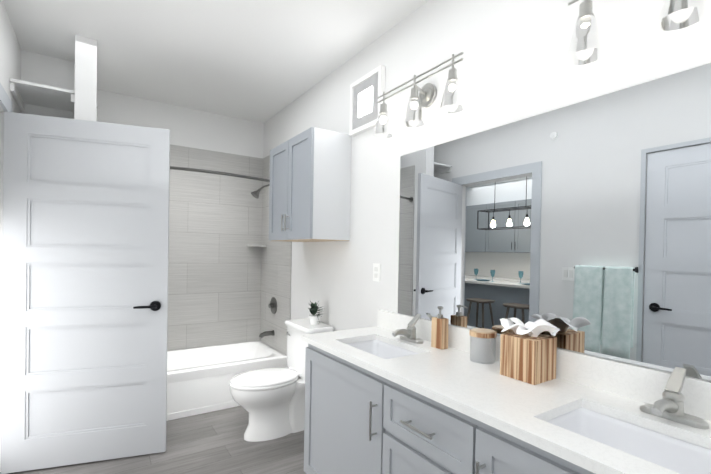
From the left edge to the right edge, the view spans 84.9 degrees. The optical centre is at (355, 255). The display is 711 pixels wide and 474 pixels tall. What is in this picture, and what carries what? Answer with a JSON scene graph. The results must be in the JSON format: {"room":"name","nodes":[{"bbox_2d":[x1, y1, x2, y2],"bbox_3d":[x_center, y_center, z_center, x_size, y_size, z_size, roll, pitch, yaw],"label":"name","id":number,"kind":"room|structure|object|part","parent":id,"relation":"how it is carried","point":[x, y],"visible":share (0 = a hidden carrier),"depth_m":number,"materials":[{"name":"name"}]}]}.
{"room":"bathroom","nodes":[
{"label":"bathroom","id":0,"kind":"room"},
{"bbox_2d":[0,0,20,471],"bbox_3d":[-1.328,-0.053,1.055,0.120,2.760,4.070,1,1,-34],"label":"wall","id":1,"kind":"structure","parent":0,"point":[10,57],"depth_m":2.33,"materials":[{"name":"paint"}]},
{"bbox_2d":[0,83,11,111],"bbox_3d":[-1.902,0.186,1.913,0.156,2.244,1.105,1,1,-34],"label":"door frame","id":2,"kind":"structure","parent":1,"relation":"attached to","point":[5,103],"depth_m":2.23,"materials":[{"name":"grey paint"}]},
{"bbox_2d":[10,78,74,116],"bbox_3d":[-2.128,-1.068,2.681,0.326,0.070,0.438,1,1,-34],"label":"shelf","id":3,"kind":"object","parent":1,"relation":"attached to","point":[26,92],"visible":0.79,"depth_m":2.61,"materials":[{"name":"white wood"}]},
{"bbox_2d":[1,111,169,473],"bbox_3d":[-1.668,0.229,2.443,0.887,2.134,0.161,1,1,-19],"label":"open door","id":4,"kind":"structure","parent":1,"relation":"in","point":[85,260],"depth_m":2.42,"materials":[{"name":"grey paint"}]},
{"bbox_2d":[21,50,74,118],"bbox_3d":[-2.351,-0.089,2.891,0.450,2.760,0.120,1,1,-34],"label":"wall","id":5,"kind":"structure","parent":0,"point":[37,68],"depth_m":2.85,"materials":[{"name":"paint"}]},
{"bbox_2d":[74,35,96,120],"bbox_3d":[-2.089,-0.085,3.011,0.120,2.760,0.970,1,1,-34],"label":"wall","id":6,"kind":"structure","parent":0,"point":[85,104],"depth_m":2.60,"materials":[{"name":"paint"}]},
{"bbox_2d":[96,106,97,121],"bbox_3d":[-2.086,-0.071,3.122,0.008,2.010,0.790,1,1,-34],"label":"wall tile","id":7,"kind":"structure","parent":6,"relation":"attached to","point":[97,113],"depth_m":2.78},
{"bbox_2d":[0,406,305,473],"bbox_3d":[-2.719,1.341,2.310,5.220,0.100,7.850,1,1,-34],"label":"floor","id":8,"kind":"structure","parent":0,"point":[213,442],"depth_m":2.58,"materials":[{"name":"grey wood"}]},
{"bbox_2d":[166,340,287,420],"bbox_3d":[-1.470,1.116,3.550,1.506,0.370,0.777,1,1,-34],"label":"bathtub","id":9,"kind":"object","parent":8,"relation":"on","point":[199,379],"visible":0.5,"depth_m":3.33,"materials":[{"name":"white ceramic"}]},
{"bbox_2d":[229,318,333,441],"bbox_3d":[-0.583,0.925,2.929,0.718,0.793,0.436,1,1,-34],"label":"toilet","id":10,"kind":"object","parent":8,"relation":"on","point":[271,401],"visible":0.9,"depth_m":2.83,"materials":[{"name":"white ceramic"}]},
{"bbox_2d":[308,301,323,324],"bbox_3d":[-0.281,0.435,2.974,0.154,0.195,0.231,1,1,-34],"label":"plant","id":11,"kind":"object","parent":10,"relation":"on","point":[314,318],"visible":1,"depth_m":2.99,"materials":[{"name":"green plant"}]},
{"bbox_2d":[301,337,612,473],"bbox_3d":[0.453,0.926,1.531,0.566,0.855,1.954,1,1,-34],"label":"bathroom vanity","id":12,"kind":"object","parent":8,"relation":"on","point":[393,393],"depth_m":1.55,"materials":[{"name":"grey wood"}]},
{"bbox_2d":[301,325,710,473],"bbox_3d":[0.465,0.483,1.536,0.549,0.030,1.964,1,1,-34],"label":"countertop","id":13,"kind":"structure","parent":12,"relation":"on","point":[448,374],"depth_m":1.31,"materials":[{"name":"white stone"}]},
{"bbox_2d":[345,337,420,356],"bbox_3d":[0.125,0.553,1.992,0.304,0.154,0.474,1,1,-34],"label":"sink","id":14,"kind":"object","parent":13,"relation":"in","point":[378,345],"depth_m":2.18,"materials":[{"name":"white ceramic"}]},
{"bbox_2d":[389,314,424,344],"bbox_3d":[0.275,0.389,2.089,0.189,0.141,0.164,1,1,-34],"label":"faucet","id":15,"kind":"object","parent":13,"relation":"on","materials":[{"name":"silver metal"}]},
{"bbox_2d":[431,306,448,349],"bbox_3d":[0.422,0.360,1.958,0.057,0.206,0.072,1,1,-34],"label":"soap dispenser","id":16,"kind":"object","parent":13,"relation":"on","point":[439,332],"visible":1,"depth_m":1.94,"materials":[{"name":"brown wood"}]},
{"bbox_2d":[469,328,496,363],"bbox_3d":[0.566,0.400,1.730,0.116,0.136,0.116,1,1,-34],"label":"glass jar","id":17,"kind":"object","parent":13,"relation":"on","point":[482,344],"visible":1,"depth_m":1.69,"materials":[{"name":"grey glass"}]},
{"bbox_2d":[500,317,559,384],"bbox_3d":[0.674,0.359,1.519,0.146,0.225,0.248,1,1,-34],"label":"tissue box","id":18,"kind":"object","parent":13,"relation":"on","point":[528,352],"visible":1,"depth_m":1.47,"materials":[{"name":"brown wood"}]},
{"bbox_2d":[545,401,710,473],"bbox_3d":[0.762,0.573,1.035,0.304,0.154,0.474,1,1,-34],"label":"sink","id":19,"kind":"object","parent":13,"relation":"in","point":[684,454],"depth_m":1.15,"materials":[{"name":"white ceramic"}]},
{"bbox_2d":[637,367,710,428],"bbox_3d":[0.912,0.409,1.131,0.189,0.141,0.164,1,1,-34],"label":"faucet","id":20,"kind":"object","parent":13,"relation":"on","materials":[{"name":"silver metal"}]},
{"bbox_2d":[97,89,263,157],"bbox_3d":[-1.754,-0.088,3.889,1.650,2.760,0.120,1,1,-34],"label":"wall","id":21,"kind":"structure","parent":0,"point":[195,128],"depth_m":3.85,"materials":[{"name":"paint"}]},
{"bbox_2d":[167,144,262,350],"bbox_3d":[-1.669,-0.071,3.869,1.514,2.010,0.008,1,1,-34],"label":"wall tile","id":22,"kind":"structure","parent":21,"relation":"attached to","point":[214,268],"depth_m":4.00,"materials":[{"name":"grey tile"}]},
{"bbox_2d":[170,166,276,337],"bbox_3d":[-1.415,0.037,3.486,1.514,1.570,0.914,1,1,-34],"label":"shower rail","id":23,"kind":"object","parent":22,"relation":"attached to","point":[272,305],"visible":0.6,"depth_m":3.43,"materials":[{"name":"grey metal"}]},
{"bbox_3d":[-1.205,-0.672,3.183,1.514,0.060,0.202,1,1,-34],"label":"rod","id":24,"kind":"part","parent":23,"relation":"part of","materials":[{"name":"grey metal"}]},
{"bbox_2d":[2,0,428,122],"bbox_3d":[-2.669,-1.519,2.282,5.220,0.100,7.850,1,1,-34],"label":"ceiling","id":25,"kind":"structure","parent":0,"point":[262,61],"depth_m":2.62,"materials":[{"name":"white paint"}]},
{"bbox_2d":[260,0,710,380],"bbox_3d":[0.273,-0.039,2.433,0.128,2.760,4.790,1,1,-34],"label":"wall","id":26,"kind":"structure","parent":0,"point":[584,227],"depth_m":1.64,"materials":[{"name":"white paint"}]},
{"bbox_3d":[-0.819,-0.057,3.965,0.008,2.010,0.790,1,1,-34],"label":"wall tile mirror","id":27,"kind":"part","parent":26,"relation":"part of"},
{"bbox_2d":[269,127,350,241],"bbox_3d":[-0.394,-0.496,3.018,0.356,0.760,0.760,1,1,-34],"label":"upper cabinet","id":28,"kind":"object","parent":26,"relation":"attached to","point":[310,185],"visible":1,"depth_m":2.76,"materials":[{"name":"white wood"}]},
{"bbox_2d":[349,65,384,135],"bbox_3d":[0.073,-1.029,2.616,0.034,0.360,0.360,1,1,-34],"label":"air vent grille","id":29,"kind":"object","parent":26,"relation":"attached to","point":[367,90],"visible":0.94,"depth_m":2.59,"materials":[{"name":"white plastic"}]},
{"bbox_2d":[373,263,379,281],"bbox_3d":[0.136,0.108,2.525,0.009,0.116,0.072,1,1,-34],"label":"outlet","id":30,"kind":"object","parent":26,"relation":"attached to","point":[376,271],"visible":1,"depth_m":2.52,"materials":[{"name":"white plastic"}]},
{"bbox_2d":[373,52,464,138],"bbox_3d":[0.335,-0.840,2.103,0.164,0.260,0.660,1,1,-34],"label":"sconce","id":31,"kind":"object","parent":26,"relation":"attached to","point":[452,93],"visible":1,"depth_m":2.07,"materials":[{"name":"glass"}]},
{"bbox_2d":[565,0,604,64],"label":"sconce","id":32,"kind":"object","parent":26,"relation":"attached to","point":[586,34],"depth_m":1.34,"materials":[{"name":"glass"}]},
{"bbox_2d":[656,0,708,30],"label":"sconce","id":33,"kind":"object","parent":26,"relation":"attached to","point":[664,22],"depth_m":1.14,"materials":[{"name":"glass"}]},
{"bbox_2d":[377,309,710,416],"bbox_3d":[0.690,0.416,1.678,0.020,0.110,1.954,1,1,-34],"label":"backsplash","id":34,"kind":"structure","parent":0,"relation":"attached to","point":[630,380],"depth_m":1.38,"materials":[{"name":"white stone"}]}
]}

